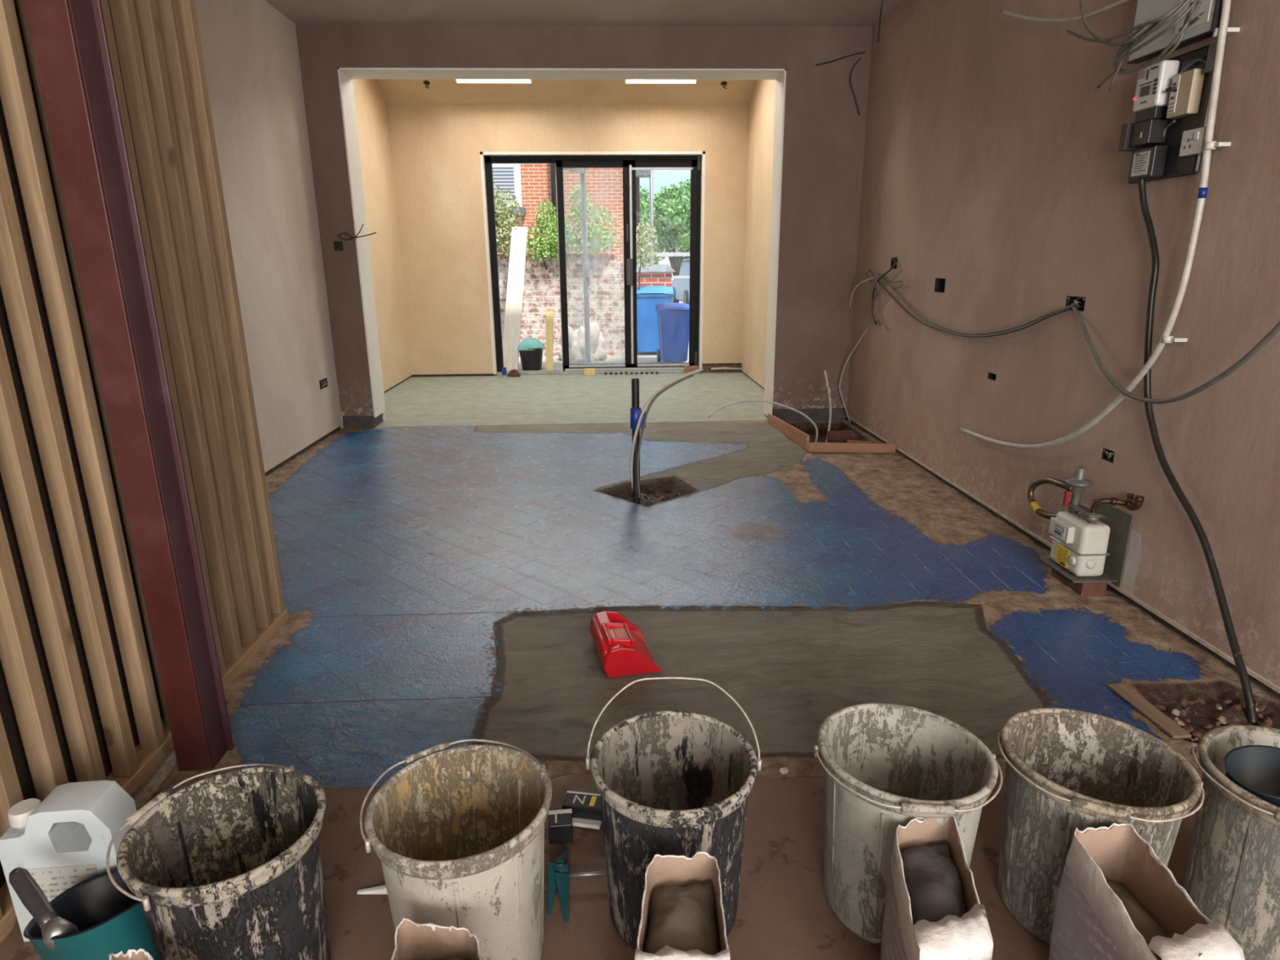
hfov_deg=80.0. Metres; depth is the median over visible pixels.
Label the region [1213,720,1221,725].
chip
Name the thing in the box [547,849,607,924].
pliers
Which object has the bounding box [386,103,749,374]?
wall
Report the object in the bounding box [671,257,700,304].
car
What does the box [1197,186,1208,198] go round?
tape
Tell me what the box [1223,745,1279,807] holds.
plastic tub
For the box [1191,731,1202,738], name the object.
chip
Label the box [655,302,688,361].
wheelie bin
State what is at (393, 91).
ceiling
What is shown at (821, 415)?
trim
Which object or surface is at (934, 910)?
bag
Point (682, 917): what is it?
bag
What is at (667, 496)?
lump
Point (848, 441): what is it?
timber offcut
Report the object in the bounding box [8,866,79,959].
trowel
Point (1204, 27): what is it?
enclosure
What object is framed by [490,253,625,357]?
wall
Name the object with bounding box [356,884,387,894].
plaster sliver
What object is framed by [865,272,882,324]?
cable
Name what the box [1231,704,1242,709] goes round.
chip
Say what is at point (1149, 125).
electrical box
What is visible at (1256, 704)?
chip
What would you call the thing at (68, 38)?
steel column
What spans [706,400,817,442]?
conduit
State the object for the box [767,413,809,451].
board
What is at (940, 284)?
box
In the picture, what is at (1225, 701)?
chip
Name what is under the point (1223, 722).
chip
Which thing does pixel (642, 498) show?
rubble
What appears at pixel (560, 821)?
box
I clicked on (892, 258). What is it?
box
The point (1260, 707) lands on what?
chip
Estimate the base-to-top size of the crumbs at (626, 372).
0.027 m
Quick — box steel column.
[22,0,234,771]
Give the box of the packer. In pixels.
[502,367,506,375]
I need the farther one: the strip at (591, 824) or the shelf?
the shelf
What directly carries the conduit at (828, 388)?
on the floor
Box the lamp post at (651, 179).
[648,169,653,264]
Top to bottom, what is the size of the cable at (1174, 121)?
0.047 m
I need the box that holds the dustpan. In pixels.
[590,610,662,677]
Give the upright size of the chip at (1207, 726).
0.021 m
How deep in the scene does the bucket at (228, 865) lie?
1.35 m
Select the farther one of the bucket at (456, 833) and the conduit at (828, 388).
the conduit at (828, 388)
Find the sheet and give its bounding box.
[557,316,607,360]
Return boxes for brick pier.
[636,264,675,286]
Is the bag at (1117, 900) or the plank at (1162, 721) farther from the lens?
the plank at (1162, 721)
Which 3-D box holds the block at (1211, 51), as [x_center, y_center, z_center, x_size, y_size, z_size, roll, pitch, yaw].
[1.854,-1.363,2.462,0.029,0.083,0.032,-1,16,-2]
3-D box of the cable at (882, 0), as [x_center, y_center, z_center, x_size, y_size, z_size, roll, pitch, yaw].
[1.626,-3.131,5.157,0.021,0.274,0.202,2,16,10]
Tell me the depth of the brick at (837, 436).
5.83 m
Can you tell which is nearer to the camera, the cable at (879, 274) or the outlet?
the outlet
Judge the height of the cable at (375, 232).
0.055 m
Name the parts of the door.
frame, rail, rail, handle, frame, rail, hinge plate, frame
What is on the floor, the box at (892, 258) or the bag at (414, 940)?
the bag at (414, 940)
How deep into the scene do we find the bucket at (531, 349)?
10.21 m
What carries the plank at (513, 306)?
on the ground
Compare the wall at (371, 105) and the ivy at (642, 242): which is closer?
the wall at (371, 105)
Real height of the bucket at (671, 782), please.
0.463 m
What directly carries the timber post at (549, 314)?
on the ground
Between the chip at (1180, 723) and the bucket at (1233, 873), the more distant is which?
the chip at (1180, 723)
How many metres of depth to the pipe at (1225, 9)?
2.57 m
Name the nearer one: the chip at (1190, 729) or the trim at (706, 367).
the chip at (1190, 729)
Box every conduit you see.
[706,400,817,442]
[823,369,831,442]
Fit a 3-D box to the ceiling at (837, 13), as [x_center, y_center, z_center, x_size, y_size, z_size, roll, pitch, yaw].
[-0.130,-2.078,0.885,4.638,0.200,9.652,-1,16,-2]
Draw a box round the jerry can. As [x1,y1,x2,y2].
[0,780,136,942]
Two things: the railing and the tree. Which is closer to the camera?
the railing
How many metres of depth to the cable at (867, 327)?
6.25 m
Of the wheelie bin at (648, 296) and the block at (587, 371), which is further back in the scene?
the wheelie bin at (648, 296)
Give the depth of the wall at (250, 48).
5.01 m
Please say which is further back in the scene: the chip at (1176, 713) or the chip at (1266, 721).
the chip at (1176, 713)
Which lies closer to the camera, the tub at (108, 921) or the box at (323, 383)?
the tub at (108, 921)
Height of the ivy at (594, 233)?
1.215 m
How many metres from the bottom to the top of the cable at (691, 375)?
0.688 m
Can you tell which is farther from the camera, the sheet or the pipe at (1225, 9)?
the sheet
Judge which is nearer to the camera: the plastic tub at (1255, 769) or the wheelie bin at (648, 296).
the plastic tub at (1255, 769)
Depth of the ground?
11.26 m
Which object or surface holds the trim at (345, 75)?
attached to the wall at (824, 130)
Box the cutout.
[1130,145,1168,179]
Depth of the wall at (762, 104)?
8.10 m
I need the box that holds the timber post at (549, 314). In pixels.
[546,311,553,370]
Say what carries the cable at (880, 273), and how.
attached to the wall at (994, 167)
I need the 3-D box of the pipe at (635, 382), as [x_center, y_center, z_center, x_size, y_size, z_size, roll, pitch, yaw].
[-0.023,-0.178,4.295,0.042,0.782,0.042,-1,16,-2]
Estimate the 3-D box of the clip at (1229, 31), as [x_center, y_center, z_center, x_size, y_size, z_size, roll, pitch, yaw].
[1.862,-1.427,2.429,0.055,0.024,0.050,-1,16,-2]
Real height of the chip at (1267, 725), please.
0.022 m
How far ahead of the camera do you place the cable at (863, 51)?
5.65 m
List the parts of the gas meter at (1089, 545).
rating plate, wall plate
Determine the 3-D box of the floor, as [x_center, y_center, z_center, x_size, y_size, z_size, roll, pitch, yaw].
[-0.339,0.438,3.385,4.528,0.113,12.695,-1,16,-2]
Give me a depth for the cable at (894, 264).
5.51 m
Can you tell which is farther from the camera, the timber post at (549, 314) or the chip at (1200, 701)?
the timber post at (549, 314)
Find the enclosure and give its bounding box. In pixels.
[1127,0,1222,63]
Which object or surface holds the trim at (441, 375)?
attached to the wall at (436, 148)
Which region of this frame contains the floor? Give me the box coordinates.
[0,371,1279,959]
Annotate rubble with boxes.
[640,492,662,504]
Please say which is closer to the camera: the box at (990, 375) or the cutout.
the cutout
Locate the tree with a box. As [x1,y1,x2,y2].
[635,178,701,279]
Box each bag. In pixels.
[108,947,153,959]
[391,917,481,959]
[634,851,730,959]
[880,816,993,959]
[1048,822,1244,959]
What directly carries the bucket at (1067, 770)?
on the floor
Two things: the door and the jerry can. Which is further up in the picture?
the door
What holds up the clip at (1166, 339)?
attached to the wall at (994, 167)
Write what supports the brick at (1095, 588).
on the floor
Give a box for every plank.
[502,226,527,370]
[1106,683,1191,738]
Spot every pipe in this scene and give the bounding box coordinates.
[631,378,639,503]
[711,367,742,369]
[959,0,1231,448]
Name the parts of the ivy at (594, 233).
stem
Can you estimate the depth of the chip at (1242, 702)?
2.33 m
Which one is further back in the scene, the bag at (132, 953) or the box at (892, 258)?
the box at (892, 258)
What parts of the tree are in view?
stem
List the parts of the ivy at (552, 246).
stem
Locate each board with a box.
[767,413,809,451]
[807,442,896,453]
[1127,42,1214,183]
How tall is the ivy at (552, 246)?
1.012 m
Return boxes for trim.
[264,426,340,476]
[337,67,786,417]
[342,408,845,428]
[383,370,764,393]
[412,373,494,377]
[480,151,705,374]
[701,363,741,373]
[845,414,1279,693]
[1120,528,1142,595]
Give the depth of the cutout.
2.72 m
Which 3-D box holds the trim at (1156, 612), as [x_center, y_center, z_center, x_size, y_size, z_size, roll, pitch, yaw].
[1.959,0.754,1.897,0.018,0.014,9.452,-1,16,-2]
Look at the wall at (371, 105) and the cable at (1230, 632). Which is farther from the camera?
the wall at (371, 105)
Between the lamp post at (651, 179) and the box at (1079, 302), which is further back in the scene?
the lamp post at (651, 179)
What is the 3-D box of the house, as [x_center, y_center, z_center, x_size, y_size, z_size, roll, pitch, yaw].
[-3.972,-7.702,15.778,8.095,9.000,5.700,-1,16,-2]
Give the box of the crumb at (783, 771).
[779,767,788,774]
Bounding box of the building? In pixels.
[654,244,689,280]
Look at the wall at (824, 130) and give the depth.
5.76 m
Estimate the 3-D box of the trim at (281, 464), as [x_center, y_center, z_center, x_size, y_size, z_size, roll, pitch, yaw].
[-2.334,0.909,1.737,0.185,0.135,9.452,-1,16,-2]
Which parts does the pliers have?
blade, blade, blade, rod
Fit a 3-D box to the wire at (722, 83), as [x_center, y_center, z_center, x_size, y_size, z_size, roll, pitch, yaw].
[0.888,-4.173,8.080,0.068,0.076,0.066,-1,16,-2]
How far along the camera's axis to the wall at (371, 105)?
8.03 m
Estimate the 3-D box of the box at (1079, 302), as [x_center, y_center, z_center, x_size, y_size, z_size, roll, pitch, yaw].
[1.890,-0.759,3.280,0.043,0.056,0.141,-1,16,-2]
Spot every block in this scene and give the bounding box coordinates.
[583,368,595,375]
[684,365,697,372]
[1204,41,1217,72]
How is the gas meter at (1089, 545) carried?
attached to the wall at (994, 167)
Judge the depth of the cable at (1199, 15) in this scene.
2.39 m
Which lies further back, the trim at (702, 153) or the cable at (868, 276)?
the trim at (702, 153)
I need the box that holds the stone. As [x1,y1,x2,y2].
[506,368,520,376]
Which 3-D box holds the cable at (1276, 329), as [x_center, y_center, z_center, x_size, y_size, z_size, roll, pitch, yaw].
[1.828,-0.487,2.707,0.044,0.428,1.263,0,16,2]
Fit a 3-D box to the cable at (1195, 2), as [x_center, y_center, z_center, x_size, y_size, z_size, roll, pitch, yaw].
[1.711,-1.492,2.634,0.060,0.179,0.425,-3,16,-9]
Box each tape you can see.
[630,407,645,429]
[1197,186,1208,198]
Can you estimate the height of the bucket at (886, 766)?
0.373 m
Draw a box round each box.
[319,377,328,389]
[333,240,343,250]
[548,808,573,844]
[562,791,603,826]
[890,257,897,268]
[933,278,946,293]
[987,372,995,381]
[1065,296,1085,311]
[1101,447,1115,462]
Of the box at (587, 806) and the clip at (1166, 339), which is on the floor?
the box at (587, 806)
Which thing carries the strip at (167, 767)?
on the floor
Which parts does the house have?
pane, sill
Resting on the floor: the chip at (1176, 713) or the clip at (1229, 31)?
the chip at (1176, 713)
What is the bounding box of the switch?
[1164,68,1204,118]
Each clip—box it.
[1161,335,1187,342]
[1204,141,1231,150]
[1212,27,1239,38]
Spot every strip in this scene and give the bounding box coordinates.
[133,749,177,810]
[572,817,601,829]
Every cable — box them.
[336,231,376,239]
[337,223,364,237]
[630,368,702,489]
[636,373,693,497]
[816,51,865,65]
[839,327,867,422]
[848,275,879,307]
[849,57,861,115]
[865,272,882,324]
[868,269,880,326]
[871,257,895,324]
[872,275,1071,337]
[877,0,883,43]
[878,272,1073,334]
[880,272,902,288]
[999,0,1128,22]
[1066,0,1185,42]
[1071,305,1279,404]
[1079,0,1191,46]
[1095,0,1199,88]
[1107,11,1174,90]
[1112,0,1191,74]
[1115,0,1202,71]
[1137,178,1257,724]
[1155,1,1193,62]
[1163,120,1175,136]
[1178,10,1205,31]
[1179,57,1213,127]
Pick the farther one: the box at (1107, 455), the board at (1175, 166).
the box at (1107, 455)
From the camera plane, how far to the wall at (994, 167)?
3.29 m
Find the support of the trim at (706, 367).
attached to the wall at (436, 148)
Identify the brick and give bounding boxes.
[826,430,857,442]
[1051,568,1107,595]
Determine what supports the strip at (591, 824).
on the floor
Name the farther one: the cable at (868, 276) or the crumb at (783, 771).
the cable at (868, 276)
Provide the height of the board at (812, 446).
0.065 m
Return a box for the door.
[484,155,701,375]
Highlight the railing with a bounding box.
[635,252,689,279]
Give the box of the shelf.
[1038,556,1117,582]
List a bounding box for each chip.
[1154,704,1165,710]
[1171,709,1179,715]
[1173,719,1185,727]
[1178,708,1186,716]
[1179,698,1187,706]
[1185,725,1194,732]
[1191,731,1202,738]
[1197,698,1205,704]
[1203,724,1213,729]
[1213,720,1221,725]
[1216,717,1226,724]
[1222,698,1231,703]
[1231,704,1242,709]
[1239,699,1245,708]
[1254,700,1259,707]
[1257,704,1266,711]
[1260,723,1271,727]
[1263,719,1271,723]
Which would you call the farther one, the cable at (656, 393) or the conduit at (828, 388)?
the conduit at (828, 388)
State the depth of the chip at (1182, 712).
2.29 m
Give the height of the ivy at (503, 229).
1.374 m
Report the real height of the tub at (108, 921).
0.234 m
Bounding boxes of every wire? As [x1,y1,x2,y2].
[423,80,430,88]
[720,81,727,88]
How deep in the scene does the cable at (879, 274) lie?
4.06 m
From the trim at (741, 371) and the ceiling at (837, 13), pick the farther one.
the trim at (741, 371)
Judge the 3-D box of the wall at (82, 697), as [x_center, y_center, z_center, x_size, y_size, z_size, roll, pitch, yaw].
[-1.330,-0.456,0.988,0.094,2.954,3.170,-1,16,-2]
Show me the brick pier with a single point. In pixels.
(656, 274)
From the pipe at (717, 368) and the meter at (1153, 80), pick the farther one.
the pipe at (717, 368)
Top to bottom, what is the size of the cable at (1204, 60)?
0.228 m
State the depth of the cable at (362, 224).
5.80 m
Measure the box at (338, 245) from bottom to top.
0.072 m
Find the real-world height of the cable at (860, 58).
0.392 m
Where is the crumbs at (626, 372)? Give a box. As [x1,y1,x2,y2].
[604,371,658,374]
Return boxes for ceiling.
[264,0,902,26]
[375,79,756,103]
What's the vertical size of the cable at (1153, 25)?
0.190 m
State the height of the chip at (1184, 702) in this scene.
0.021 m
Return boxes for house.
[484,155,651,310]
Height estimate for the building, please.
2.554 m
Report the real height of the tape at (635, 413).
0.121 m
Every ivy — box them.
[484,175,527,259]
[525,199,573,270]
[564,183,620,269]
[635,219,658,355]
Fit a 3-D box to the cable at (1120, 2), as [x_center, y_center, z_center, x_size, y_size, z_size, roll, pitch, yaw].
[1.778,-2.005,3.199,0.025,0.269,1.191,-1,16,0]
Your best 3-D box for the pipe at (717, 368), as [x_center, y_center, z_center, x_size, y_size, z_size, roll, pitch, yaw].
[1.047,-1.342,9.208,0.381,0.036,0.024,-1,16,-2]
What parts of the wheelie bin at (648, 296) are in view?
lid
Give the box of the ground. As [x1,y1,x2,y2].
[496,300,699,370]
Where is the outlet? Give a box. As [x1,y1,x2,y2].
[1178,126,1205,156]
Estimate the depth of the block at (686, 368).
9.16 m
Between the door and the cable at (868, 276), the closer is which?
the cable at (868, 276)
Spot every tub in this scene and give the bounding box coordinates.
[23,867,157,959]
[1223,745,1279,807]
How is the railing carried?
on the ground
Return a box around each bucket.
[106,764,330,959]
[359,738,551,959]
[517,337,545,370]
[585,676,761,950]
[813,702,1002,946]
[996,707,1204,945]
[1182,724,1279,959]
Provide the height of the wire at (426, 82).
0.076 m
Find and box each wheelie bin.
[636,285,674,351]
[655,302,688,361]
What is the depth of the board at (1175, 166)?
2.62 m
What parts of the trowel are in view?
handle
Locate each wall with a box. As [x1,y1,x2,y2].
[0,0,288,943]
[194,0,342,472]
[295,23,872,422]
[352,79,412,391]
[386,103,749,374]
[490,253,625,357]
[741,80,775,387]
[845,0,1279,699]
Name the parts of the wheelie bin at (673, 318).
lid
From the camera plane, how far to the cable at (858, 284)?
5.70 m
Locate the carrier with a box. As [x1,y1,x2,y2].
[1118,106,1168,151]
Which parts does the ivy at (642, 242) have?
stem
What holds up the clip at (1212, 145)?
attached to the wall at (994, 167)
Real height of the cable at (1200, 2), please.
0.155 m
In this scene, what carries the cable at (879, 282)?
attached to the wall at (994, 167)
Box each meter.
[1026,466,1144,586]
[1133,60,1179,111]
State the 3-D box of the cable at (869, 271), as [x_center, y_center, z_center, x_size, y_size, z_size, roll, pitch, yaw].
[1.716,-1.342,5.606,0.026,0.392,0.364,-1,16,-1]
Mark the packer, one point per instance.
(504, 369)
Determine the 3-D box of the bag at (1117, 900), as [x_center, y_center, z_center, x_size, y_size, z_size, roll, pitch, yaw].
[0.812,0.805,1.253,0.139,0.347,0.337,0,16,2]
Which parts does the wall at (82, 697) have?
sole plate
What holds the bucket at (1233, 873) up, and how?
on the floor
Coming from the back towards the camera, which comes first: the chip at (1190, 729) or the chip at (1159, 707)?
the chip at (1159, 707)
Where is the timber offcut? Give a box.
[846,440,872,443]
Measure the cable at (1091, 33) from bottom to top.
0.241 m
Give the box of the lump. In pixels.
[664,493,670,499]
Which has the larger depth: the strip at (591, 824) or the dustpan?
the dustpan
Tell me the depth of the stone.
9.04 m

